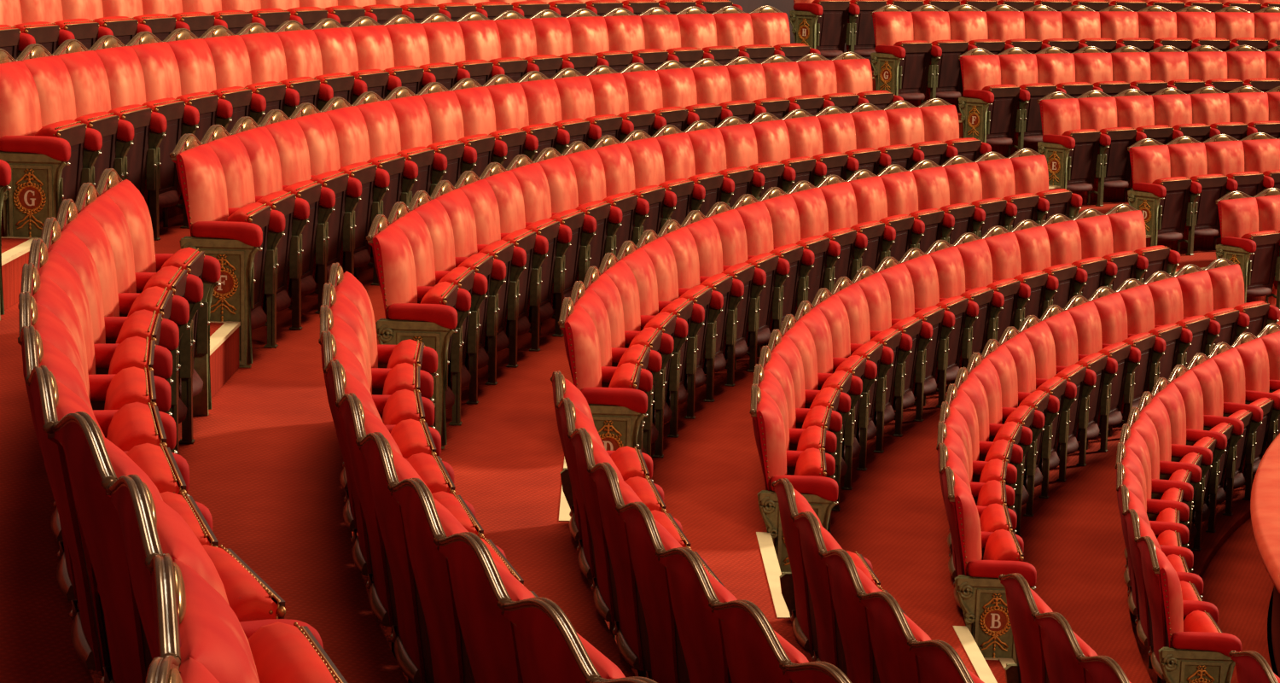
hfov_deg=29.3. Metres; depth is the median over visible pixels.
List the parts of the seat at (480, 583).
crest rail, crest moulding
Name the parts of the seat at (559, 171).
crest moulding, crest rail, hinge plate, nail trim, seat, hinge plate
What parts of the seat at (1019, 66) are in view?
crest moulding, crest rail, hinge plate, seat, nail trim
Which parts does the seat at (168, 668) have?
crest moulding, crest rail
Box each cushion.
[0,0,22,26]
[0,24,14,29]
[0,60,41,138]
[13,21,55,33]
[19,0,63,23]
[21,55,76,126]
[32,273,90,401]
[33,302,87,393]
[34,119,81,137]
[38,250,95,374]
[39,337,93,413]
[47,228,105,343]
[53,18,93,29]
[56,379,110,675]
[58,50,111,117]
[60,0,103,20]
[62,209,119,316]
[74,111,113,127]
[81,193,136,293]
[93,16,133,26]
[93,46,146,109]
[98,436,162,679]
[101,0,143,17]
[103,179,156,272]
[104,366,150,409]
[106,401,160,451]
[107,104,146,157]
[108,336,150,374]
[115,308,157,343]
[125,442,179,494]
[127,285,168,316]
[130,41,181,101]
[133,13,171,23]
[141,0,182,15]
[141,97,180,204]
[142,265,182,290]
[151,492,229,605]
[160,247,199,269]
[160,491,210,545]
[166,38,216,95]
[172,11,210,21]
[175,91,213,196]
[176,143,228,236]
[179,656,219,682]
[181,0,221,13]
[202,544,277,621]
[203,34,251,89]
[206,134,255,208]
[209,86,247,98]
[210,10,248,19]
[221,0,261,11]
[226,202,266,222]
[234,126,282,196]
[238,32,287,84]
[244,81,281,93]
[247,621,336,682]
[248,8,285,17]
[256,190,290,308]
[260,0,299,10]
[264,118,311,185]
[276,29,323,79]
[279,76,316,87]
[282,180,316,293]
[286,6,324,15]
[294,111,340,175]
[299,0,337,8]
[309,169,344,279]
[312,27,358,74]
[314,72,350,109]
[324,5,360,13]
[325,105,370,166]
[329,313,368,383]
[330,290,372,394]
[333,339,372,396]
[335,271,378,367]
[337,0,376,8]
[337,161,372,266]
[344,370,382,581]
[349,24,394,70]
[349,69,383,104]
[356,100,401,158]
[361,4,399,12]
[366,153,401,254]
[372,222,417,319]
[375,0,413,6]
[381,389,420,424]
[382,362,415,395]
[384,65,418,75]
[385,23,430,67]
[386,338,419,368]
[387,95,432,151]
[390,418,430,458]
[393,209,435,286]
[395,145,430,160]
[399,3,435,11]
[406,452,449,493]
[413,0,451,5]
[413,198,455,271]
[419,62,454,71]
[419,281,454,304]
[419,498,471,682]
[420,90,464,143]
[421,21,465,63]
[426,139,460,183]
[431,490,477,535]
[435,188,477,256]
[436,2,471,10]
[437,266,471,376]
[451,0,488,5]
[453,59,488,69]
[453,86,496,136]
[457,133,491,145]
[457,252,489,365]
[458,19,501,60]
[459,179,500,244]
[465,557,535,682]
[474,1,507,8]
[478,239,510,348]
[480,537,511,573]
[483,170,525,232]
[486,82,529,130]
[488,0,526,4]
[488,57,523,65]
[488,128,523,139]
[494,18,537,58]
[500,228,532,332]
[510,162,551,222]
[511,0,544,7]
[519,79,561,125]
[519,122,554,133]
[523,54,558,63]
[524,218,556,318]
[526,0,564,3]
[530,17,573,56]
[537,155,578,212]
[548,0,583,6]
[549,209,581,306]
[552,118,586,128]
[553,75,595,120]
[558,52,594,60]
[564,0,592,3]
[564,303,601,389]
[564,378,594,424]
[566,148,606,203]
[567,16,609,53]
[574,287,611,366]
[574,406,605,585]
[575,199,606,280]
[576,632,625,678]
[584,0,619,6]
[585,114,618,145]
[587,72,628,116]
[587,273,625,348]
[591,438,623,620]
[594,50,628,58]
[594,142,635,196]
[602,192,634,235]
[602,259,640,331]
[603,15,645,52]
[608,362,638,388]
[610,446,645,480]
[611,476,648,675]
[616,343,646,366]
[618,110,651,141]
[620,247,658,315]
[621,69,663,111]
[622,0,654,5]
[624,137,664,188]
[624,476,661,511]
[628,326,658,348]
[629,185,662,226]
[630,48,663,56]
[639,518,685,682]
[640,14,680,51]
[641,236,678,301]
[643,311,673,330]
[651,106,685,134]
[651,509,686,546]
[655,132,695,181]
[656,67,697,108]
[657,0,692,5]
[657,178,690,218]
[659,297,690,395]
[663,226,700,288]
[665,46,699,54]
[675,13,717,49]
[679,285,709,383]
[679,568,737,682]
[685,103,718,111]
[686,128,726,174]
[686,216,723,276]
[687,172,720,210]
[691,65,731,104]
[695,0,729,5]
[698,273,729,369]
[701,46,736,52]
[709,208,747,265]
[713,12,753,48]
[717,166,750,201]
[718,99,751,108]
[718,123,757,168]
[721,261,750,356]
[726,64,766,101]
[735,201,773,255]
[737,44,771,51]
[745,252,774,343]
[749,161,781,194]
[750,12,790,46]
[750,119,790,162]
[752,97,785,105]
[756,389,786,490]
[758,368,789,475]
[761,61,801,98]
[762,193,800,246]
[763,350,795,475]
[769,243,800,331]
[771,334,805,407]
[773,43,808,50]
[773,630,808,663]
[779,156,812,189]
[783,116,823,157]
[783,320,817,389]
[786,94,820,103]
[790,187,828,238]
[791,488,821,652]
[793,0,814,3]
[793,424,823,475]
[794,234,826,315]
[794,447,823,476]
[797,60,837,97]
[797,306,832,372]
[801,405,828,429]
[809,386,837,408]
[809,523,843,672]
[811,0,846,4]
[811,151,844,185]
[815,293,850,357]
[816,112,856,153]
[819,181,857,230]
[820,370,849,390]
[821,92,855,99]
[822,226,853,285]
[832,58,872,94]
[834,354,863,443]
[835,282,870,343]
[837,564,880,682]
[844,147,877,180]
[846,550,876,585]
[849,175,887,223]
[849,220,882,276]
[850,110,890,149]
[850,340,879,434]
[856,90,890,98]
[856,272,891,331]
[869,327,898,420]
[872,11,913,52]
[876,612,931,682]
[877,144,910,173]
[878,214,911,250]
[878,262,914,319]
[879,170,918,216]
[884,107,924,145]
[886,0,919,4]
[889,316,919,407]
[893,40,928,46]
[902,254,939,308]
[908,208,941,244]
[910,11,950,42]
[910,140,944,167]
[911,166,949,210]
[911,305,941,394]
[919,104,959,142]
[923,0,955,4]
[927,39,965,95]
[928,245,965,297]
[935,295,965,381]
[939,202,971,237]
[943,162,982,204]
[943,424,969,479]
[944,137,977,162]
[945,406,972,482]
[946,447,971,490]
[948,11,988,42]
[949,388,979,482]
[953,471,981,575]
[955,238,992,289]
[958,372,989,441]
[959,286,990,368]
[960,0,992,4]
[960,54,1000,97]
[968,39,1002,45]
[970,197,1003,231]
[970,357,1002,424]
[976,157,1015,199]
[976,479,1003,506]
[979,458,1004,482]
[979,503,1008,559]
[981,84,1017,91]
[983,232,1021,280]
[983,529,1019,560]
[984,438,1010,461]
[985,11,1024,41]
[985,343,1018,407]
[986,278,1017,342]
[992,421,1019,442]
[997,0,1031,4]
[997,53,1037,87]
[1001,331,1035,392]
[1002,192,1035,225]
[1004,405,1031,424]
[1005,38,1038,44]
[1009,154,1048,194]
[1012,225,1050,272]
[1013,270,1045,325]
[1013,587,1053,682]
[1014,82,1053,140]
[1018,389,1046,477]
[1022,320,1056,378]
[1023,11,1062,41]
[1034,0,1068,4]
[1035,52,1075,85]
[1035,188,1069,221]
[1035,376,1064,467]
[1039,98,1080,135]
[1041,38,1076,44]
[1041,262,1074,314]
[1043,220,1081,265]
[1043,309,1078,366]
[1047,630,1097,682]
[1053,363,1082,452]
[1055,81,1090,87]
[1060,11,1100,40]
[1061,128,1098,136]
[1067,300,1102,354]
[1070,256,1104,292]
[1071,0,1105,5]
[1072,52,1112,84]
[1074,352,1105,438]
[1075,215,1113,259]
[1077,96,1117,131]
[1079,38,1111,43]
[1092,291,1127,343]
[1093,81,1128,87]
[1094,127,1133,186]
[1097,342,1127,425]
[1099,11,1138,40]
[1102,250,1134,285]
[1107,209,1146,252]
[1109,0,1144,5]
[1110,52,1150,83]
[1114,95,1154,128]
[1116,37,1151,43]
[1118,284,1154,334]
[1120,331,1152,413]
[1122,445,1146,511]
[1122,465,1146,510]
[1124,427,1151,520]
[1128,488,1151,618]
[1129,145,1170,190]
[1130,80,1165,86]
[1130,125,1169,179]
[1130,411,1159,520]
[1134,244,1166,279]
[1136,11,1176,41]
[1138,515,1161,645]
[1139,0,1157,4]
[1140,395,1171,460]
[1146,276,1183,325]
[1146,323,1179,390]
[1147,0,1181,5]
[1148,52,1188,82]
[1149,544,1183,651]
[1152,93,1192,127]
[1152,176,1188,185]
[1154,37,1188,43]
[1154,382,1186,444]
[1155,487,1181,520]
[1156,507,1176,522]
[1157,529,1178,546]
[1166,553,1185,571]
[1167,79,1203,85]
[1167,142,1207,178]
[1169,468,1188,481]
[1170,369,1203,430]
[1171,0,1210,4]
[1172,123,1205,130]
[1175,11,1215,40]
[1175,270,1213,316]
[1175,314,1206,353]
[1180,452,1199,464]
[1180,580,1198,600]
[1183,610,1218,632]
[1184,174,1224,234]
[1185,0,1220,5]
[1186,51,1227,81]
[1189,93,1230,125]
[1190,357,1223,416]
[1192,37,1227,43]
[1192,436,1213,448]
[1204,78,1239,84]
[1204,140,1244,175]
[1204,307,1236,343]
[1205,422,1230,500]
[1206,263,1244,309]
[1209,122,1245,128]
[1210,0,1248,5]
[1211,347,1245,403]
[1214,11,1254,40]
[1217,197,1258,238]
[1222,409,1249,488]
[1223,0,1256,5]
[1224,171,1261,194]
[1226,51,1266,81]
[1227,92,1268,124]
[1230,37,1265,43]
[1233,300,1267,336]
[1234,337,1269,392]
[1241,139,1279,174]
[1241,230,1278,238]
[1242,397,1271,473]
[1243,78,1278,83]
[1247,120,1279,127]
[1255,194,1279,232]
[1261,169,1279,191]
[1262,1,1279,6]
[1264,389,1279,452]
[1269,38,1279,43]
[1273,230,1279,290]
[1273,672,1279,682]
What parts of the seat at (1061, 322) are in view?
crest moulding, crest rail, hinge plate, seat, nail trim, hinge plate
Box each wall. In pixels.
[1271,584,1279,677]
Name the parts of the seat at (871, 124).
crest moulding, crest rail, nail trim, seat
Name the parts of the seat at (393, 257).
crest rail, crest moulding, panel, hinge plate, nail trim, seat, hinge plate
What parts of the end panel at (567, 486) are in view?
iron panel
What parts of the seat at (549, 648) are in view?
panel, crest rail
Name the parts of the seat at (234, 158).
crest rail, crest moulding, hinge plate, seat, nail trim, hinge plate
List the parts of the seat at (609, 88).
crest moulding, crest rail, nail trim, seat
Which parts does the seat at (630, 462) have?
crest moulding, panel, nail trim, seat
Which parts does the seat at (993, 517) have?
crest moulding, panel, nail trim, seat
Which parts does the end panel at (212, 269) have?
iron panel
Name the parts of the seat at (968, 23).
crest moulding, crest rail, seat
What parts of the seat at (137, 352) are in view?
crest moulding, crest rail, panel, nail trim, seat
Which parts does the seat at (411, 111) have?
crest moulding, crest rail, nail trim, seat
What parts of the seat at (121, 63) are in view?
crest moulding, crest rail, hinge plate, seat, nail trim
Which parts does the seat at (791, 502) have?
crest rail, crest moulding, panel, nail trim, seat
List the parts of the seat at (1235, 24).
crest moulding, crest rail, seat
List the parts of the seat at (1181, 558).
crest moulding, panel, nail trim, seat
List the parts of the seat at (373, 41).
crest moulding, crest rail, nail trim, seat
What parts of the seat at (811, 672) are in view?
panel, crest rail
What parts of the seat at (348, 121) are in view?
crest moulding, crest rail, seat, nail trim, hinge plate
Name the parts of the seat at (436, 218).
crest rail, crest moulding, hinge plate, seat, nail trim, hinge plate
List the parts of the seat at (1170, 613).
crest moulding, crest rail, panel, nail trim, seat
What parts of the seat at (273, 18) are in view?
nail trim, seat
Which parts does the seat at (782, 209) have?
crest rail, crest moulding, hinge plate, nail trim, seat, hinge plate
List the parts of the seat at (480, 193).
crest moulding, crest rail, hinge plate, seat, nail trim, hinge plate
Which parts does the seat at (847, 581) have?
crest rail, crest moulding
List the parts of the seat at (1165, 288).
crest moulding, crest rail, nail trim, seat, hinge plate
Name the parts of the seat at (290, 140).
crest rail, crest moulding, hinge plate, seat, nail trim, hinge plate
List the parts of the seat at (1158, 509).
crest moulding, panel, nail trim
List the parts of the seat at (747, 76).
crest moulding, crest rail, nail trim, seat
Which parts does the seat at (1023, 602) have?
crest rail, crest moulding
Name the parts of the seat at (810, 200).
crest moulding, crest rail, hinge plate, nail trim, seat, hinge plate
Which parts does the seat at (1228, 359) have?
crest moulding, crest rail, hinge plate, seat, hinge plate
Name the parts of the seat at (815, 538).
crest rail, crest moulding, panel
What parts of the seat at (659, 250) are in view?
crest moulding, crest rail, hinge plate, seat, nail trim, hinge plate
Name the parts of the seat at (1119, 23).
crest rail, crest moulding, nail trim, seat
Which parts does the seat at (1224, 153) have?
crest moulding, crest rail, nail trim, seat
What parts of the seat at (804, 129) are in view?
crest moulding, crest rail, nail trim, seat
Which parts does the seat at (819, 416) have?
crest moulding, nail trim, seat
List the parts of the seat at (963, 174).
crest moulding, crest rail, nail trim, seat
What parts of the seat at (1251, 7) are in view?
seat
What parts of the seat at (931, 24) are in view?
crest moulding, crest rail, hinge plate, seat, nail trim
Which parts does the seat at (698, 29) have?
crest moulding, crest rail, nail trim, seat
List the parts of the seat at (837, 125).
crest moulding, crest rail, nail trim, seat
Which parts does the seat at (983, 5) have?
nail trim, seat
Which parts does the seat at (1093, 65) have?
crest moulding, crest rail, nail trim, seat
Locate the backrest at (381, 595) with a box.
[362,405,402,634]
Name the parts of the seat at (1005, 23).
crest moulding, crest rail, nail trim, seat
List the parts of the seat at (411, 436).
crest moulding, panel, nail trim, seat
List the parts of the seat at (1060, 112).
crest rail, crest moulding, hinge plate, seat, nail trim, hinge plate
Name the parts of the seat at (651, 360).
crest moulding, nail trim, seat, hinge plate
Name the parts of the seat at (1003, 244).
crest moulding, crest rail, nail trim, seat, hinge plate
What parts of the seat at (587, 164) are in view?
crest rail, crest moulding, hinge plate, nail trim, seat, hinge plate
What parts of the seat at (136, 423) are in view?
crest moulding, crest rail, panel, nail trim, seat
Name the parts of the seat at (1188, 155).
crest moulding, crest rail, hinge plate, seat, nail trim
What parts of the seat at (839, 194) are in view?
crest moulding, crest rail, nail trim, seat, hinge plate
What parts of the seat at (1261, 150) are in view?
crest moulding, crest rail, seat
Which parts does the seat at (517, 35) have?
crest moulding, crest rail, nail trim, seat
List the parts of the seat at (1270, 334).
crest moulding, crest rail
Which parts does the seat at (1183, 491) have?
crest moulding, nail trim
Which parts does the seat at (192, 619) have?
crest rail, crest moulding, panel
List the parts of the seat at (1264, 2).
seat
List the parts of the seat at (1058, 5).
seat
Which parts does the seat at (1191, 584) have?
crest moulding, panel, nail trim, seat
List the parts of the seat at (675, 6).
nail trim, seat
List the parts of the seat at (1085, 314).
crest moulding, crest rail, hinge plate, seat, nail trim, hinge plate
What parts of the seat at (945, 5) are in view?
nail trim, seat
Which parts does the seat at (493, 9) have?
nail trim, seat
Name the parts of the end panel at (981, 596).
iron panel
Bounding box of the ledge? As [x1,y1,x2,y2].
[1250,432,1279,593]
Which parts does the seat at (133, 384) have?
crest moulding, crest rail, nail trim, seat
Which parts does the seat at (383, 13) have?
nail trim, seat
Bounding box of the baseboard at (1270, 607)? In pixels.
[1267,587,1278,674]
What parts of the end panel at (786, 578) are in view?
iron panel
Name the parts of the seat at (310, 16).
nail trim, seat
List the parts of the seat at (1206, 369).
crest moulding, crest rail, hinge plate, seat, hinge plate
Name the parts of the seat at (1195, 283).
crest moulding, crest rail, nail trim, seat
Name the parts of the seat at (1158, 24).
crest moulding, crest rail, seat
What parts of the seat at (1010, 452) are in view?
crest moulding, nail trim, seat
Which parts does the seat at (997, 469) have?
crest moulding, nail trim, seat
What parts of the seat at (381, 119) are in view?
crest moulding, crest rail, nail trim, seat, hinge plate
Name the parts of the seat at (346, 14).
nail trim, seat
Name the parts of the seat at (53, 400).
crest moulding, crest rail, panel, nail trim, seat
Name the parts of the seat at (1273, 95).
crest moulding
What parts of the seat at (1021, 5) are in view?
seat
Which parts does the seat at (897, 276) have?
crest moulding, crest rail, hinge plate, seat, nail trim, hinge plate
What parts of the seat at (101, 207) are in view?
crest rail, crest moulding, panel, nail trim, hinge plate, seat, hinge plate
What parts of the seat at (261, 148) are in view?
crest rail, crest moulding, hinge plate, seat, nail trim, hinge plate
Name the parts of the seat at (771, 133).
crest moulding, crest rail, nail trim, seat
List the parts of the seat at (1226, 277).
crest moulding, crest rail, nail trim, seat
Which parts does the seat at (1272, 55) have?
crest moulding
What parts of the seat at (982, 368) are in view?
crest moulding, crest rail, seat, nail trim, hinge plate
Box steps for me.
[1,185,1150,682]
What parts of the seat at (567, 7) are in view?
nail trim, seat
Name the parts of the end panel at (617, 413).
iron panel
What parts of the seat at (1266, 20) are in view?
crest moulding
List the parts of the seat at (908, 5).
nail trim, seat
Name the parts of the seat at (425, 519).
crest rail, crest moulding, panel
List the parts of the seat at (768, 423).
crest moulding, crest rail, panel, nail trim, seat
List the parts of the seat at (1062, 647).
crest rail, crest moulding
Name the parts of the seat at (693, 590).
crest rail, crest moulding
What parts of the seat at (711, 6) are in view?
seat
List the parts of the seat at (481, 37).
crest moulding, crest rail, nail trim, seat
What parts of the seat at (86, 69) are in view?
crest moulding, crest rail, hinge plate, nail trim, seat, hinge plate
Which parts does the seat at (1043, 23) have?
crest moulding, crest rail, seat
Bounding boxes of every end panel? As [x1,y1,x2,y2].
[0,135,70,237]
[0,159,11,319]
[155,253,221,415]
[180,221,262,367]
[375,302,457,448]
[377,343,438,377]
[560,450,653,592]
[580,387,648,450]
[732,4,742,10]
[757,474,838,571]
[779,557,872,657]
[789,2,822,48]
[809,48,820,54]
[870,45,905,95]
[892,95,903,102]
[954,559,1036,663]
[958,89,994,143]
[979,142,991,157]
[1004,663,1018,682]
[1037,133,1075,189]
[1069,192,1082,217]
[1127,182,1166,246]
[1158,631,1241,682]
[1166,249,1180,275]
[1215,236,1256,302]
[1244,302,1279,325]
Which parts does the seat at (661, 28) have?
crest moulding, crest rail, nail trim, seat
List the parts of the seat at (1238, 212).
crest rail, crest moulding, hinge plate, seat, nail trim, hinge plate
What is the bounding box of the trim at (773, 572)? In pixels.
[1,76,1205,682]
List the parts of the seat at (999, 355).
crest moulding, crest rail, hinge plate, seat, nail trim, hinge plate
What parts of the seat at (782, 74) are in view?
crest moulding, crest rail, nail trim, seat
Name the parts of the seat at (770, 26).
crest moulding, crest rail, nail trim, seat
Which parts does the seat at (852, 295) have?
crest rail, crest moulding, hinge plate, seat, nail trim, hinge plate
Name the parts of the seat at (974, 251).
crest moulding, crest rail, hinge plate, nail trim, seat, hinge plate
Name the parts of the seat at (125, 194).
crest moulding, crest rail, seat, hinge plate, nail trim, hinge plate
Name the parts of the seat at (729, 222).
crest moulding, crest rail, hinge plate, seat, nail trim, hinge plate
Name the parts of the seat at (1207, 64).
crest moulding, crest rail, nail trim, seat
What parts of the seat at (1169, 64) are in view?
crest moulding, crest rail, seat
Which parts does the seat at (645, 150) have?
crest moulding, crest rail, nail trim, seat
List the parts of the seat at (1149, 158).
crest rail, crest moulding, hinge plate, seat, nail trim, hinge plate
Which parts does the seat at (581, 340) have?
crest rail, crest moulding, panel, nail trim, seat, hinge plate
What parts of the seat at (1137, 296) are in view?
crest moulding, crest rail, nail trim, seat, hinge plate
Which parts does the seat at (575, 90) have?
crest moulding, crest rail, nail trim, seat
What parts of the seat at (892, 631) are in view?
crest rail, crest moulding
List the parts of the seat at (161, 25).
nail trim, seat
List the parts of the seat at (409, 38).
crest moulding, crest rail, nail trim, seat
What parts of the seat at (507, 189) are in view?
crest rail, crest moulding, hinge plate, seat, nail trim, hinge plate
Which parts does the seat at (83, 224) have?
crest rail, crest moulding, panel, nail trim, seat, hinge plate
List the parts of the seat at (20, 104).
crest moulding, hinge plate, nail trim, seat, hinge plate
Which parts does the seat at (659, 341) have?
crest moulding, crest rail, seat, nail trim, hinge plate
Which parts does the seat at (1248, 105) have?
crest moulding, crest rail, seat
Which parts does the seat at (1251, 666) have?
panel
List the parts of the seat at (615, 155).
crest moulding, crest rail, nail trim, seat, hinge plate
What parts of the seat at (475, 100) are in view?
crest moulding, crest rail, nail trim, seat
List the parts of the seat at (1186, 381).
crest moulding, crest rail, hinge plate, seat, nail trim, hinge plate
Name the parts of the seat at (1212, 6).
nail trim, seat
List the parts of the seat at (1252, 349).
crest moulding, crest rail, hinge plate, seat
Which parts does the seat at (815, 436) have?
crest moulding, nail trim, seat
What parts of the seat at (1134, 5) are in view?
seat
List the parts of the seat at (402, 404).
crest moulding, panel, nail trim, seat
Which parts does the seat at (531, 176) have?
crest moulding, crest rail, hinge plate, seat, nail trim, hinge plate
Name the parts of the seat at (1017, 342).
crest rail, crest moulding, hinge plate, seat, nail trim, hinge plate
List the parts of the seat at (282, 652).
crest rail, crest moulding, panel, nail trim, seat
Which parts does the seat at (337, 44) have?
crest moulding, crest rail, nail trim, seat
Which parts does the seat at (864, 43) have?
hinge plate, seat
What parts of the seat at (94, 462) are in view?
crest rail, crest moulding, panel, nail trim, seat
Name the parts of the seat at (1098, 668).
panel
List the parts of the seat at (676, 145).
crest moulding, crest rail, nail trim, seat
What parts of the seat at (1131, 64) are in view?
crest moulding, crest rail, nail trim, seat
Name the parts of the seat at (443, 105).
crest moulding, crest rail, nail trim, seat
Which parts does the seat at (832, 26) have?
hinge plate, seat, nail trim, hinge plate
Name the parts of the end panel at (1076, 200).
iron panel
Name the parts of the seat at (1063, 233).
crest moulding, crest rail, nail trim, seat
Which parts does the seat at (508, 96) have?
crest moulding, crest rail, nail trim, seat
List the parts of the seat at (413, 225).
crest moulding, crest rail, seat, hinge plate, nail trim, hinge plate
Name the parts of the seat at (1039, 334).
crest moulding, crest rail, hinge plate, seat, nail trim, hinge plate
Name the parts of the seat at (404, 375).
crest moulding, nail trim, seat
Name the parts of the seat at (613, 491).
crest rail, crest moulding, panel, nail trim, seat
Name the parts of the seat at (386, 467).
crest rail, crest moulding, panel, nail trim, seat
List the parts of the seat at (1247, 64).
crest moulding, crest rail, nail trim, seat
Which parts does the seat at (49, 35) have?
nail trim, seat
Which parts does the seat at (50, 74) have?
crest moulding, crest rail, hinge plate, nail trim, seat, hinge plate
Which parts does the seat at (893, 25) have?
crest rail, crest moulding, hinge plate, seat, nail trim, hinge plate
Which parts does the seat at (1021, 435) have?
crest moulding, nail trim, seat, hinge plate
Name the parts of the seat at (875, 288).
crest moulding, crest rail, hinge plate, seat, nail trim, hinge plate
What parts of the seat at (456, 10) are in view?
nail trim, seat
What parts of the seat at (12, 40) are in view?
nail trim, seat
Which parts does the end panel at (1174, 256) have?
iron panel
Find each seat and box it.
[0,0,75,53]
[0,24,35,59]
[0,48,102,208]
[15,43,133,188]
[17,290,190,543]
[17,325,212,602]
[19,0,113,49]
[20,262,177,453]
[25,365,218,675]
[28,238,172,415]
[40,216,173,384]
[52,39,166,240]
[52,411,323,682]
[56,198,179,405]
[60,0,151,45]
[75,182,192,453]
[89,34,199,228]
[95,168,209,443]
[101,0,190,40]
[105,474,347,682]
[126,31,232,199]
[141,0,227,37]
[145,654,219,682]
[146,552,259,682]
[162,28,266,133]
[169,133,285,348]
[181,0,265,34]
[198,25,299,123]
[200,124,309,330]
[221,0,302,31]
[229,116,335,313]
[235,22,333,110]
[258,109,361,283]
[260,0,340,29]
[272,20,367,109]
[289,102,389,285]
[299,0,377,26]
[308,17,401,104]
[318,304,442,492]
[318,330,453,659]
[320,96,418,257]
[321,282,435,428]
[323,359,475,682]
[327,262,434,401]
[336,392,506,634]
[337,0,413,24]
[344,16,436,94]
[352,91,447,203]
[356,431,523,682]
[366,214,471,424]
[375,0,450,23]
[383,14,470,89]
[384,86,477,186]
[387,201,487,404]
[389,477,538,682]
[407,190,506,384]
[413,0,487,21]
[416,81,507,177]
[418,12,504,85]
[430,180,526,367]
[435,531,535,682]
[448,77,538,168]
[451,0,523,19]
[453,170,548,351]
[455,11,539,81]
[479,162,571,337]
[482,74,570,161]
[488,0,560,17]
[492,10,574,78]
[500,596,625,682]
[506,154,596,309]
[516,70,601,147]
[526,0,597,17]
[527,9,608,75]
[533,147,622,280]
[550,67,634,145]
[550,370,663,639]
[555,397,682,668]
[558,296,652,452]
[561,140,649,256]
[564,0,633,16]
[565,8,643,72]
[568,427,709,676]
[570,280,662,478]
[582,266,673,457]
[583,64,666,141]
[587,461,724,675]
[589,675,657,682]
[591,134,676,234]
[599,252,687,437]
[601,7,679,69]
[615,0,669,15]
[616,240,704,418]
[616,501,685,682]
[619,62,699,134]
[621,129,705,225]
[635,229,723,401]
[638,6,714,67]
[651,124,734,215]
[653,0,706,14]
[653,60,733,127]
[657,219,744,386]
[657,546,737,682]
[674,5,749,64]
[680,209,766,372]
[683,120,764,207]
[689,58,766,122]
[691,0,733,13]
[705,201,789,356]
[710,599,808,682]
[711,5,785,63]
[715,116,795,199]
[722,56,800,118]
[731,193,814,333]
[747,5,810,61]
[748,112,826,189]
[749,383,835,490]
[752,363,837,488]
[758,54,834,115]
[758,186,840,315]
[758,345,842,533]
[768,328,850,511]
[771,477,896,652]
[779,109,858,185]
[779,314,862,489]
[781,661,851,682]
[786,180,867,287]
[791,511,907,672]
[793,0,859,58]
[794,300,877,470]
[795,52,869,112]
[811,287,893,453]
[813,105,890,180]
[815,174,896,276]
[820,548,880,682]
[830,52,894,109]
[830,276,912,436]
[845,0,893,57]
[845,168,925,261]
[848,103,924,173]
[851,266,932,421]
[858,591,931,682]
[870,4,942,104]
[874,256,954,407]
[876,163,954,252]
[882,100,957,167]
[884,0,927,11]
[898,247,978,392]
[907,4,977,112]
[907,159,985,244]
[908,639,984,682]
[917,98,981,162]
[920,0,964,11]
[925,239,1004,368]
[936,420,1014,548]
[936,442,1017,577]
[939,401,1017,488]
[939,465,1023,608]
[940,155,1017,237]
[944,383,1023,482]
[946,4,1013,54]
[952,232,1030,342]
[954,366,1032,536]
[957,0,1000,11]
[957,47,1029,157]
[966,352,1044,516]
[973,151,1049,230]
[979,225,1058,325]
[981,338,1059,498]
[984,4,1051,53]
[993,0,1040,11]
[997,46,1066,143]
[998,325,1076,481]
[998,572,1053,682]
[1007,147,1073,221]
[1010,219,1087,314]
[1018,314,1096,465]
[1022,4,1087,52]
[1031,0,1076,11]
[1032,611,1097,682]
[1035,46,1103,98]
[1037,91,1111,206]
[1039,304,1117,452]
[1040,213,1117,299]
[1059,5,1125,52]
[1063,295,1140,436]
[1067,0,1113,11]
[1071,46,1140,96]
[1072,208,1148,290]
[1076,89,1146,201]
[1077,655,1131,682]
[1088,285,1165,415]
[1096,5,1163,52]
[1104,0,1152,11]
[1105,203,1170,283]
[1108,45,1177,94]
[1113,88,1183,179]
[1114,442,1189,559]
[1114,461,1189,587]
[1115,278,1192,390]
[1116,483,1193,668]
[1119,423,1193,520]
[1122,508,1203,682]
[1127,138,1201,255]
[1127,406,1201,548]
[1134,535,1222,682]
[1136,5,1200,52]
[1137,390,1212,551]
[1139,0,1189,11]
[1143,270,1220,367]
[1148,45,1214,93]
[1149,87,1220,141]
[1151,377,1227,532]
[1164,135,1237,250]
[1167,364,1244,515]
[1171,0,1229,11]
[1172,264,1249,347]
[1175,5,1239,51]
[1186,45,1252,93]
[1186,352,1262,500]
[1189,86,1257,139]
[1201,133,1274,196]
[1203,257,1269,336]
[1207,342,1279,482]
[1210,0,1266,12]
[1213,5,1277,51]
[1215,191,1279,309]
[1223,45,1279,92]
[1227,85,1279,138]
[1228,650,1279,682]
[1230,331,1279,452]
[1239,132,1279,191]
[1248,0,1279,8]
[1251,187,1279,290]
[1252,6,1279,45]
[1256,323,1279,379]
[1263,45,1279,80]
[1266,85,1279,121]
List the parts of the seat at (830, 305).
crest rail, crest moulding, hinge plate, seat, nail trim, hinge plate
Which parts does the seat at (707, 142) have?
crest moulding, crest rail, nail trim, seat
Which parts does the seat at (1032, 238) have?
crest moulding, crest rail, nail trim, seat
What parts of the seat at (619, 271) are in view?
crest rail, crest moulding, seat, hinge plate, nail trim, hinge plate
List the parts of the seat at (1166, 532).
crest moulding, panel, nail trim, seat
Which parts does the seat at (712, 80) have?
crest moulding, crest rail, nail trim, seat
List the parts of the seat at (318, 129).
crest rail, crest moulding, hinge plate, seat, nail trim, hinge plate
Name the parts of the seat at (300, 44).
crest moulding, crest rail, nail trim, seat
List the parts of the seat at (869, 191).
crest moulding, crest rail, nail trim, seat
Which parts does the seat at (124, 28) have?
nail trim, seat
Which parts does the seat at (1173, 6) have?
seat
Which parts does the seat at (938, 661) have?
panel, crest rail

